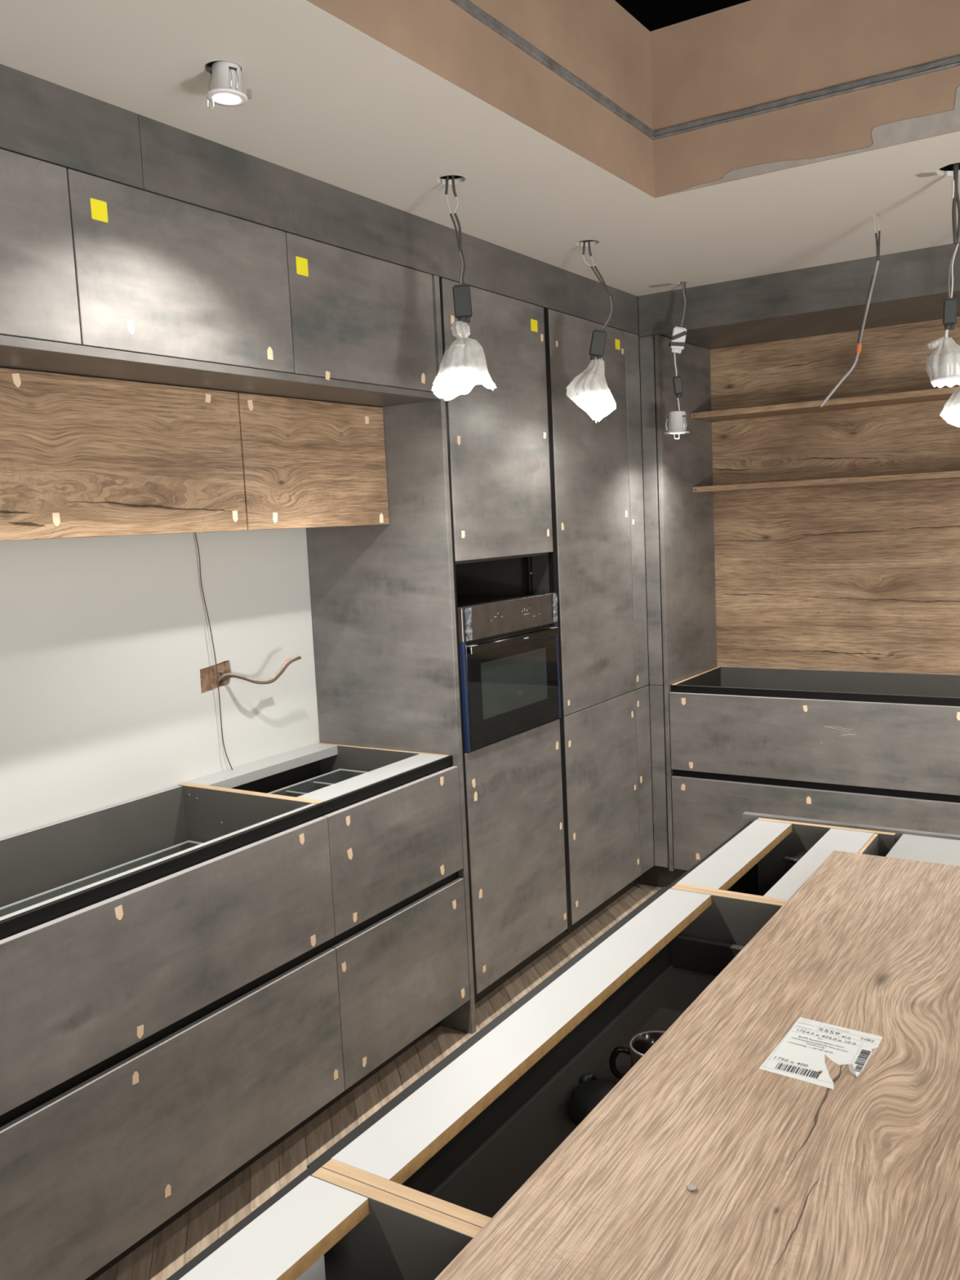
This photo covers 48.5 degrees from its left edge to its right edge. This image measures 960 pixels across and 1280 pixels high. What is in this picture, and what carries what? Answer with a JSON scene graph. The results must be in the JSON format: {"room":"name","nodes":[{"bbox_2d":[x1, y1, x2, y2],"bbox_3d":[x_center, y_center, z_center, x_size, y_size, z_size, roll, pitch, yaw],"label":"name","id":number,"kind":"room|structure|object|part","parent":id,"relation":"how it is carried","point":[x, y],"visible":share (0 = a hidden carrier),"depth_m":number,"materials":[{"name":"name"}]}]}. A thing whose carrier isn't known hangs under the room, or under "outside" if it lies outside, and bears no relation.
{"room":"kitchen","nodes":[
{"label":"kitchen","id":0,"kind":"room"},
{"bbox_2d":[0,61,462,839],"bbox_3d":[-1.360,-0.270,2.170,0.030,3.300,6.862,1,7,33],"label":"wall","id":1,"kind":"structure","parent":0,"point":[109,695],"depth_m":2.86,"materials":[{"name":"white paint"}]},
{"bbox_2d":[0,367,247,541],"bbox_3d":[-1.061,-0.384,2.286,0.333,0.346,1.195,1,7,33],"label":"upper cabinet","id":2,"kind":"object","parent":1,"relation":"attached to","point":[81,456],"visible":1,"depth_m":2.37,"materials":[{"name":"brown wood"}]},
{"bbox_2d":[0,334,299,391],"bbox_3d":[-1.766,-0.394,0.999,0.540,0.018,4.100,1,7,33],"label":"board","id":3,"kind":"object","parent":2,"relation":"on","point":[15,353],"visible":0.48,"depth_m":2.23,"materials":[{"name":"laminate"}]},
{"bbox_2d":[0,148,81,345],"bbox_3d":[-1.160,-0.700,1.929,0.540,0.328,0.595,1,7,33],"label":"upper cabinet","id":4,"kind":"object","parent":3,"relation":"on","point":[38,296],"visible":0.87,"depth_m":1.96,"materials":[{"name":"grey laminate"}]},
{"bbox_2d":[66,168,294,373],"bbox_3d":[-0.837,-0.770,2.427,0.541,0.328,0.596,1,7,33],"label":"upper cabinet","id":5,"kind":"object","parent":3,"relation":"on","point":[157,275],"visible":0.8,"depth_m":2.24,"materials":[{"name":"grey laminate"}]},
{"bbox_2d":[194,532,232,769],"bbox_3d":[-0.763,0.034,3.053,0.012,0.703,0.066,3,8,42],"label":"wire","id":6,"kind":"object","parent":1,"relation":"attached to","point":[194,532],"visible":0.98,"depth_m":3.05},
{"bbox_2d":[217,654,301,685],"bbox_3d":[-0.661,0.097,3.136,0.281,0.085,0.042,-5,7,-19],"label":"cable","id":7,"kind":"object","parent":1,"relation":"attached to","point":[287,662],"visible":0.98,"depth_m":3.13,"materials":[{"name":"brown plastic"}]},
{"bbox_2d":[237,392,389,530],"bbox_3d":[-0.578,-0.489,3.033,0.333,0.346,0.588,1,7,33],"label":"upper cabinet","id":8,"kind":"object","parent":1,"relation":"attached to","point":[306,464],"visible":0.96,"depth_m":2.91,"materials":[{"name":"brown wood"}]},
{"bbox_2d":[235,374,440,407],"bbox_3d":[-0.500,-0.669,2.956,0.540,0.018,0.593,1,7,33],"label":"board","id":9,"kind":"object","parent":8,"relation":"on","point":[308,388],"visible":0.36,"depth_m":2.82,"materials":[{"name":"laminate"}]},
{"bbox_2d":[285,232,436,392],"bbox_3d":[-0.515,-0.837,2.926,0.541,0.334,0.595,1,7,33],"label":"upper cabinet","id":10,"kind":"object","parent":1,"relation":"attached to","point":[355,317],"visible":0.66,"depth_m":2.74,"materials":[{"name":"grey laminate"}]},
{"bbox_2d":[94,851,662,1279],"bbox_3d":[0.576,1.428,1.157,4.500,0.030,6.862,1,7,33],"label":"floor","id":11,"kind":"structure","parent":0,"point":[171,1248],"depth_m":2.79,"materials":[{"name":"brown wood"}]},
{"bbox_2d":[0,784,344,1279],"bbox_3d":[-0.920,0.862,2.359,0.541,0.770,1.215,1,7,33],"label":"base cabinet","id":12,"kind":"object","parent":11,"relation":"on","point":[170,1004],"visible":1,"depth_m":2.29,"materials":[{"name":"laminate"}]},
{"bbox_3d":[-1.136,0.857,2.506,0.012,0.768,1.197,1,7,33],"label":"panel","id":13,"kind":"part","parent":12,"relation":"part of","materials":[{"name":"plastic"}]},
{"bbox_3d":[-0.740,0.491,2.199,0.018,0.014,1.197,1,7,33],"label":"rail","id":14,"kind":"part","parent":12,"relation":"part of","materials":[{"name":"metal"}]},
{"bbox_3d":[-1.116,0.684,2.469,0.006,0.117,1.170,1,7,33],"label":"glass","id":15,"kind":"part","parent":12,"relation":"part of","materials":[{"name":"clear glass"}]},
{"bbox_3d":[-0.710,0.671,2.198,0.019,0.312,1.211,1,7,33],"label":"drawer","id":16,"kind":"part","parent":12,"relation":"part of","materials":[{"name":"stone"}]},
{"bbox_3d":[-0.693,1.047,2.239,0.019,0.383,1.211,1,7,33],"label":"drawer","id":17,"kind":"part","parent":12,"relation":"part of","materials":[{"name":"stone"}]},
{"bbox_3d":[-0.613,0.621,2.832,0.444,0.117,0.006,1,7,33],"label":"glass","id":18,"kind":"part","parent":12,"relation":"part of","materials":[{"name":"glass"}]},
{"bbox_3d":[-0.606,0.791,2.873,0.510,0.770,0.002,1,7,33],"label":"panel","id":19,"kind":"part","parent":12,"relation":"part of","materials":[{"name":"laminate"}]},
{"bbox_2d":[85,1022,439,1279],"bbox_3d":[-0.860,1.314,2.208,0.016,0.098,2.694,1,7,33],"label":"plinth","id":20,"kind":"object","parent":11,"relation":"on","point":[166,1223],"visible":0.25,"depth_m":2.64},
{"bbox_2d":[166,1165,481,1279],"bbox_3d":[-0.297,1.011,0.738,0.288,0.770,0.934,1,7,33],"label":"base cabinet","id":21,"kind":"object","parent":11,"relation":"on","point":[324,1224],"visible":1,"depth_m":1.07,"materials":[{"name":"laminate"}]},
{"bbox_3d":[-0.391,0.635,0.746,0.080,0.017,0.900,1,7,33],"label":"rail","id":22,"kind":"part","parent":21,"relation":"part of","materials":[{"name":"white laminate"}]},
{"bbox_3d":[-0.044,0.957,1.117,0.274,0.770,0.016,1,7,33],"label":"panel","id":23,"kind":"part","parent":21,"relation":"part of","materials":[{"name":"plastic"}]},
{"bbox_2d":[180,742,470,1089],"bbox_3d":[-0.434,0.756,3.114,0.544,0.770,0.592,1,7,33],"label":"base cabinet","id":24,"kind":"object","parent":11,"relation":"on","point":[399,941],"visible":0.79,"depth_m":2.97,"materials":[{"name":"laminate"}]},
{"bbox_3d":[-0.598,0.789,2.885,0.510,0.770,0.026,1,7,33],"label":"panel","id":25,"kind":"part","parent":24,"relation":"part of","materials":[{"name":"plastic"}]},
{"bbox_3d":[-0.640,0.383,3.201,0.088,0.028,0.549,1,7,33],"label":"rail","id":26,"kind":"part","parent":24,"relation":"part of","materials":[{"name":"white laminate"}]},
{"bbox_3d":[-0.653,0.764,3.263,0.008,0.742,0.549,1,7,33],"label":"panel","id":27,"kind":"part","parent":24,"relation":"part of","materials":[{"name":"grey laminate"}]},
{"bbox_3d":[-0.499,0.497,3.125,0.174,0.089,0.004,1,7,33],"label":"glass","id":28,"kind":"part","parent":24,"relation":"part of","materials":[{"name":"glass"}]},
{"bbox_3d":[-0.576,0.490,3.171,0.006,0.099,0.510,1,7,33],"label":"glass","id":29,"kind":"part","parent":24,"relation":"part of","materials":[{"name":"glass"}]},
{"bbox_3d":[-0.434,0.482,3.225,0.174,0.089,0.004,1,7,33],"label":"glass","id":30,"kind":"part","parent":24,"relation":"part of","materials":[{"name":"glass"}]},
{"bbox_3d":[-0.280,0.464,3.279,0.374,0.099,0.006,1,7,33],"label":"glass","id":31,"kind":"part","parent":24,"relation":"part of","materials":[{"name":"glass"}]},
{"bbox_3d":[-0.288,0.385,2.973,0.097,0.016,0.549,1,7,33],"label":"rail","id":32,"kind":"part","parent":24,"relation":"part of","materials":[{"name":"white laminate"}]},
{"bbox_3d":[-0.291,0.722,3.361,0.510,0.770,0.015,1,7,33],"label":"panel","id":33,"kind":"part","parent":24,"relation":"part of","materials":[{"name":"laminate"}]},
{"bbox_3d":[-0.224,0.566,2.950,0.019,0.312,0.589,1,7,33],"label":"drawer","id":34,"kind":"part","parent":24,"relation":"part of","materials":[{"name":"laminate"}]},
{"bbox_3d":[-0.206,0.942,2.992,0.019,0.383,0.589,1,7,33],"label":"drawer","id":35,"kind":"part","parent":24,"relation":"part of","materials":[{"name":"stone"}]},
{"bbox_2d":[306,275,475,1034],"bbox_3d":[-0.299,0.080,3.301,0.544,2.258,0.022,1,7,33],"label":"panel","id":36,"kind":"object","parent":11,"relation":"on","point":[383,606],"visible":0.52,"depth_m":3.23,"materials":[{"name":"laminate"}]},
{"bbox_2d":[439,276,567,999],"bbox_3d":[-0.124,-0.007,3.565,0.541,2.158,0.626,1,7,33],"label":"tall cabinet","id":37,"kind":"object","parent":11,"relation":"on","point":[498,449],"visible":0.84,"depth_m":3.41,"materials":[{"name":"grey laminate"}]},
{"bbox_3d":[0.063,-0.669,3.350,0.019,0.811,0.591,1,7,33],"label":"door","id":38,"kind":"part","parent":37,"relation":"part of","materials":[{"name":"stone"}]},
{"bbox_2d":[457,592,560,751],"bbox_3d":[-0.091,0.084,3.558,0.526,0.436,0.586,1,7,33],"label":"oven","id":39,"kind":"object","parent":37,"relation":"in","point":[509,659],"visible":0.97,"depth_m":3.39,"materials":[{"name":"black glass"}]},
{"bbox_3d":[0.097,-0.077,3.413,0.018,0.102,0.582,1,7,33],"label":"control panel","id":40,"kind":"part","parent":39,"relation":"part of","materials":[{"name":"metal"}]},
{"bbox_3d":[0.115,0.000,3.407,0.018,0.024,0.548,1,7,33],"label":"door handle","id":41,"kind":"part","parent":39,"relation":"part of","materials":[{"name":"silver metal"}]},
{"bbox_3d":[0.114,0.303,3.456,0.015,0.004,0.557,1,7,33],"label":"trim","id":42,"kind":"part","parent":39,"relation":"part of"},
{"bbox_3d":[0.127,0.683,3.499,0.019,0.754,0.591,1,7,33],"label":"door","id":43,"kind":"part","parent":37,"relation":"part of","materials":[{"name":"laminate"}]},
{"bbox_3d":[0.170,-0.225,3.687,0.015,0.136,0.022,1,7,33],"label":"mounting rail","id":44,"kind":"part","parent":37,"relation":"part of","materials":[{"name":"black metal"}]},
{"bbox_2d":[306,885,785,1228],"bbox_3d":[0.306,0.901,1.484,0.544,0.770,0.986,1,7,33],"label":"base cabinet","id":45,"kind":"object","parent":11,"relation":"on","point":[464,1137],"visible":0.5,"depth_m":1.48,"materials":[{"name":"laminate"}]},
{"bbox_3d":[-0.035,0.955,1.131,0.274,0.770,0.017,1,7,33],"label":"panel","id":46,"kind":"part","parent":45,"relation":"part of","materials":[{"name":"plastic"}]},
{"bbox_3d":[0.127,0.523,1.548,0.080,0.017,0.952,1,7,33],"label":"rail","id":47,"kind":"part","parent":45,"relation":"part of","materials":[{"name":"white plastic"}]},
{"bbox_3d":[0.103,0.627,1.577,0.006,0.068,0.933,1,7,33],"label":"drawer","id":48,"kind":"part","parent":45,"relation":"part of","materials":[{"name":"black plastic"}]},
{"bbox_2d":[568,1072,615,1124],"bbox_3d":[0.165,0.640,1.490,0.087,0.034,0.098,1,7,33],"label":"teapot","id":49,"kind":"object","parent":45,"relation":"on","point":[591,1090],"visible":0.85,"depth_m":1.47,"materials":[{"name":"black ceramic"}]},
{"bbox_3d":[0.158,0.634,1.529,0.034,0.015,0.036,-4,7,-16],"label":"handle","id":50,"kind":"part","parent":49,"relation":"part of","materials":[{"name":"black ceramic"}]},
{"bbox_2d":[608,1031,665,1079],"bbox_3d":[0.247,0.613,1.542,0.105,0.068,0.081,1,7,33],"label":"mug","id":51,"kind":"object","parent":45,"relation":"on","point":[642,1042],"visible":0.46,"depth_m":1.54,"materials":[{"name":"brown ceramic"}]},
{"bbox_3d":[0.204,0.613,1.542,0.034,0.053,0.010,-2,6,8],"label":"handle","id":52,"kind":"part","parent":51,"relation":"part of","materials":[{"name":"brown ceramic"}]},
{"bbox_2d":[434,850,959,1279],"bbox_3d":[0.396,0.527,1.265,0.404,0.010,1.754,1,7,33],"label":"countertop","id":53,"kind":"structure","parent":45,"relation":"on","point":[857,1179],"depth_m":1.16,"materials":[{"name":"brown wood"}]},
{"bbox_2d":[685,1184,696,1190],"bbox_3d":[0.213,0.549,1.071,0.010,0.005,0.009,-6,7,-26],"label":"chip","id":54,"kind":"object","parent":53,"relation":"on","point":[691,1187],"visible":1,"depth_m":1.07,"materials":[{"name":"white"}]},
{"bbox_2d":[759,1017,882,1088],"bbox_3d":[0.426,0.510,1.327,0.112,0.007,0.160,1,7,33],"label":"paper label","id":55,"kind":"object","parent":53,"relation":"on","point":[800,1055],"visible":1,"depth_m":1.33,"materials":[{"name":"white paper"}]},
{"bbox_3d":[0.549,0.579,1.831,0.468,0.068,0.016,1,7,33],"label":"drawer","id":56,"kind":"part","parent":45,"relation":"part of","materials":[{"name":"black plastic"}]},
{"bbox_3d":[0.488,0.842,1.940,0.274,0.770,0.016,1,7,33],"label":"panel","id":57,"kind":"part","parent":45,"relation":"part of","materials":[{"name":"plastic"}]},
{"bbox_2d":[474,877,637,1003],"bbox_3d":[0.276,1.071,3.938,0.016,0.098,1.427,1,7,33],"label":"plinth","id":58,"kind":"object","parent":11,"relation":"on","point":[491,988],"visible":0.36,"depth_m":3.89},
{"bbox_2d":[543,307,640,931],"bbox_3d":[0.206,-0.079,4.076,0.541,2.158,0.628,1,7,33],"label":"tall cabinet","id":59,"kind":"object","parent":11,"relation":"on","point":[590,566],"visible":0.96,"depth_m":3.90,"materials":[{"name":"grey laminate"}]},
{"bbox_3d":[0.416,-0.457,3.906,0.019,1.386,0.592,1,7,33],"label":"door","id":60,"kind":"part","parent":59,"relation":"part of","materials":[{"name":"laminate"}]},
{"bbox_3d":[0.466,0.609,4.024,0.019,0.755,0.592,1,7,33],"label":"door","id":61,"kind":"part","parent":59,"relation":"part of","materials":[{"name":"laminate"}]},
{"bbox_2d":[624,331,669,875],"bbox_3d":[0.660,-0.124,4.244,0.078,2.146,0.148,1,7,33],"label":"cabinet filler","id":62,"kind":"object","parent":59,"relation":"attached to","point":[646,375],"visible":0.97,"depth_m":4.26,"materials":[{"name":"laminate"}]},
{"bbox_2d":[637,862,687,887],"bbox_3d":[1.936,1.017,3.723,3.004,0.098,0.016,1,7,33],"label":"plinth","id":63,"kind":"object","parent":11,"relation":"on","point":[655,876],"visible":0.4,"depth_m":4.47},
{"bbox_2d":[666,817,896,902],"bbox_3d":[0.617,0.812,2.161,0.332,0.770,0.498,1,7,33],"label":"base cabinet","id":64,"kind":"object","parent":11,"relation":"on","point":[766,859],"visible":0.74,"depth_m":2.21,"materials":[{"name":"laminate"}]},
{"bbox_3d":[0.497,0.840,1.953,0.274,0.770,0.016,1,7,33],"label":"panel","id":65,"kind":"part","parent":64,"relation":"part of","materials":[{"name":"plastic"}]},
{"bbox_3d":[0.525,0.437,2.164,0.080,0.017,0.460,1,7,33],"label":"rail","id":66,"kind":"part","parent":64,"relation":"part of","materials":[{"name":"white plastic"}]},
{"bbox_3d":[0.667,0.440,2.073,0.089,0.017,0.460,1,7,33],"label":"rail","id":67,"kind":"part","parent":64,"relation":"part of","materials":[{"name":"white plastic"}]},
{"bbox_3d":[0.761,0.784,2.346,0.292,0.770,0.016,1,7,33],"label":"panel","id":68,"kind":"part","parent":64,"relation":"part of","materials":[{"name":"plastic"}]},
{"bbox_3d":[0.726,0.815,2.088,0.008,0.769,0.460,1,7,33],"label":"panel","id":69,"kind":"part","parent":64,"relation":"part of","materials":[{"name":"white laminate"}]},
{"bbox_2d":[669,666,959,870],"bbox_3d":[2.110,0.561,3.801,2.814,0.770,0.557,1,7,33],"label":"base cabinet","id":70,"kind":"object","parent":11,"relation":"on","point":[876,748],"visible":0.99,"depth_m":4.06,"materials":[{"name":"grey laminate"}]},
{"bbox_2d":[653,334,716,871],"bbox_3d":[0.885,-0.151,4.493,0.017,2.148,0.560,1,7,33],"label":"panel","id":71,"kind":"object","parent":70,"relation":"attached to","point":[686,527],"visible":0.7,"depth_m":4.40,"materials":[{"name":"laminate"}]},
{"bbox_3d":[0.940,0.532,4.567,0.016,0.770,0.536,1,7,33],"label":"panel","id":72,"kind":"part","parent":70,"relation":"part of","materials":[{"name":"grey laminate"}]},
{"bbox_3d":[1.570,0.387,3.805,1.894,0.314,0.019,1,7,33],"label":"drawer","id":73,"kind":"part","parent":70,"relation":"part of","materials":[{"name":"laminate"}]},
{"bbox_3d":[1.966,0.416,3.571,2.814,0.362,0.010,1,7,33],"label":"rail","id":74,"kind":"part","parent":70,"relation":"part of","materials":[{"name":"grey laminate"}]},
{"bbox_3d":[1.957,0.223,3.550,2.814,0.028,0.010,1,7,33],"label":"rail","id":75,"kind":"part","parent":70,"relation":"part of","materials":[{"name":"plastic"}]},
{"bbox_3d":[1.587,0.764,3.846,1.894,0.385,0.019,1,7,33],"label":"drawer","id":76,"kind":"part","parent":70,"relation":"part of","materials":[{"name":"laminate"}]},
{"bbox_3d":[2.265,0.529,4.026,2.798,0.770,0.008,1,7,33],"label":"panel","id":77,"kind":"part","parent":70,"relation":"part of","materials":[{"name":"laminate"}]},
{"bbox_2d":[742,811,959,842],"bbox_3d":[1.035,0.836,2.206,0.986,0.874,0.018,1,7,33],"label":"end panel","id":78,"kind":"object","parent":11,"relation":"on","point":[747,816],"visible":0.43,"depth_m":2.29,"materials":[{"name":"laminate"}]},
{"bbox_2d":[0,0,959,314],"bbox_3d":[0.486,-0.982,0.877,4.445,0.012,6.862,1,7,33],"label":"ceiling","id":79,"kind":"structure","parent":0,"point":[331,103],"depth_m":2.48,"materials":[{"name":"white paint"}]},
{"bbox_2d":[0,63,143,189],"bbox_3d":[-1.709,-0.768,0.591,0.018,0.146,3.768,1,7,33],"label":"panel","id":80,"kind":"object","parent":79,"relation":"attached to","point":[41,119],"visible":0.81,"depth_m":2.02,"materials":[{"name":"laminate"}]},
{"bbox_2d":[205,60,251,108],"bbox_3d":[-0.467,-1.017,1.963,0.076,0.078,0.076,1,7,33],"label":"recessed light","id":81,"kind":"object","parent":79,"relation":"in","point":[226,90],"visible":1,"depth_m":1.94,"materials":[{"name":"metal"}]},
{"bbox_2d":[137,114,638,334],"bbox_3d":[-0.041,-1.130,3.172,0.018,0.146,2.418,1,7,33],"label":"panel","id":82,"kind":"object","parent":79,"relation":"attached to","point":[178,164],"visible":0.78,"depth_m":2.70,"materials":[{"name":"stone"}]},
{"bbox_2d":[431,175,496,400],"bbox_3d":[-0.050,-0.896,2.681,0.153,0.562,0.147,1,7,33],"label":"hanging lamp","id":83,"kind":"object","parent":79,"relation":"hanging from","point":[463,366],"visible":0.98,"depth_m":2.67,"materials":[{"name":"white plastic"}]},
{"bbox_2d":[306,0,654,197],"bbox_3d":[-0.654,-1.166,1.146,0.029,0.426,4.125,1,7,33],"label":"ceiling recess side","id":84,"kind":"structure","parent":79,"relation":"attached to","point":[577,73],"depth_m":2.38,"materials":[{"name":"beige paint"}]},
{"bbox_2d":[566,240,616,422],"bbox_3d":[0.342,-0.979,3.354,0.140,0.582,0.125,1,7,33],"label":"lamp","id":85,"kind":"object","parent":79,"relation":"hanging from","point":[589,389],"visible":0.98,"depth_m":3.35,"materials":[{"name":"white plastic"}]},
{"bbox_2d":[647,282,674,287],"bbox_3d":[0.672,-1.324,3.979,0.096,0.004,0.044,1,7,33],"label":"plaster","id":86,"kind":"object","parent":79,"relation":"attached to","point":[666,283],"visible":1,"depth_m":3.97,"materials":[{"name":"white paint"}]},
{"bbox_2d":[664,281,689,439],"bbox_3d":[0.730,-1.051,3.992,0.094,0.593,0.094,1,7,33],"label":"lamp","id":87,"kind":"object","parent":79,"relation":"in","point":[677,424],"visible":0.96,"depth_m":3.98,"materials":[{"name":"white metal"}]},
{"bbox_2d":[637,242,959,337],"bbox_3d":[1.886,-1.237,3.372,2.999,0.156,0.019,1,7,33],"label":"panel","id":88,"kind":"object","parent":79,"relation":"attached to","point":[924,272],"visible":1,"depth_m":3.83,"materials":[{"name":"stone"}]},
{"bbox_2d":[649,0,959,197],"bbox_3d":[1.325,-1.387,2.314,2.085,0.426,0.029,1,7,33],"label":"ceiling recess side","id":89,"kind":"structure","parent":79,"relation":"attached to","point":[751,88],"depth_m":2.65,"materials":[{"name":"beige paint"}]},
{"bbox_2d":[819,214,880,407],"bbox_3d":[1.114,-0.997,3.217,0.178,0.568,0.016,0,7,21],"label":"hanging cable","id":90,"kind":"object","parent":79,"relation":"hanging from","point":[877,242],"visible":0.96,"depth_m":3.20,"materials":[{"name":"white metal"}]},
{"bbox_2d":[915,171,937,177],"bbox_3d":[1.165,-1.216,2.785,0.048,0.004,0.044,1,7,33],"label":"plaster","id":91,"kind":"object","parent":79,"relation":"attached to","point":[928,173],"visible":1,"depth_m":2.78,"materials":[{"name":"white paint"}]},
{"bbox_2d":[925,162,959,387],"bbox_3d":[1.231,-0.955,2.793,0.114,0.569,0.096,-3,6,1],"label":"hanging lamp","id":92,"kind":"object","parent":79,"relation":"hanging from","point":[943,365],"visible":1,"depth_m":2.79,"materials":[{"name":"white plastic"}]},
{"bbox_2d":[939,386,959,426],"bbox_3d":[1.514,-0.984,3.350,0.126,0.618,0.115,1,7,33],"label":"lamp","id":93,"kind":"object","parent":79,"relation":"hanging from","point":[950,412],"visible":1,"depth_m":3.36,"materials":[{"name":"white plastic"}]},
{"bbox_2d":[614,0,751,31],"bbox_3d":[0.443,-1.873,0.780,4.550,0.020,7.062,1,7,33],"label":"ceiling","id":94,"kind":"structure","parent":0,"point":[653,15],"depth_m":3.71,"materials":[{"name":"black"}]},
{"bbox_2d":[580,162,959,844],"bbox_3d":[2.383,-0.629,3.844,4.550,3.300,0.050,1,7,33],"label":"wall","id":95,"kind":"structure","parent":0,"point":[949,167],"depth_m":4.86,"materials":[{"name":"paint"}]},
{"bbox_2d":[710,316,959,675],"bbox_3d":[2.247,-0.534,3.904,2.940,1.390,0.014,1,7,33],"label":"panel","id":96,"kind":"object","parent":95,"relation":"attached to","point":[854,577],"visible":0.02,"depth_m":4.40,"materials":[{"name":"brown wood"}]},
{"bbox_2d":[662,291,959,349],"bbox_3d":[2.075,-1.201,3.590,2.916,0.017,0.538,1,7,33],"label":"board","id":97,"kind":"object","parent":96,"relation":"attached to","point":[930,308],"visible":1,"depth_m":4.07,"materials":[{"name":"laminate"}]},
{"bbox_2d":[690,386,959,422],"bbox_3d":[2.168,-0.916,3.746,2.917,0.023,0.245,1,7,33],"label":"wall shelf","id":98,"kind":"object","parent":96,"relation":"attached to","point":[942,393],"visible":1,"depth_m":4.19,"materials":[{"name":"brown wood"}]},
{"bbox_2d":[692,471,959,492],"bbox_3d":[2.182,-0.614,3.779,2.917,0.023,0.245,1,7,33],"label":"wall shelf","id":99,"kind":"object","parent":96,"relation":"attached to","point":[950,474],"visible":1,"depth_m":4.18,"materials":[{"name":"brown wood"}]},
{"bbox_3d":[0.760,1.371,1.001,0.016,0.099,2.413,1,7,33],"label":"plinth","id":100,"kind":"object","parent":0,"visible":0},
{"bbox_3d":[0.519,0.945,1.096,0.628,0.748,2.412,1,7,33],"label":"cabinet","id":101,"kind":"object","parent":100,"relation":"on","visible":0},
{"bbox_2d":[885,833,959,866],"bbox_3d":[1.021,0.451,1.851,0.642,0.020,0.496,1,7,33],"label":"board","id":102,"kind":"object","parent":101,"relation":"on","point":[908,846],"visible":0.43,"depth_m":2.12,"materials":[{"name":"white laminate"}]}
]}

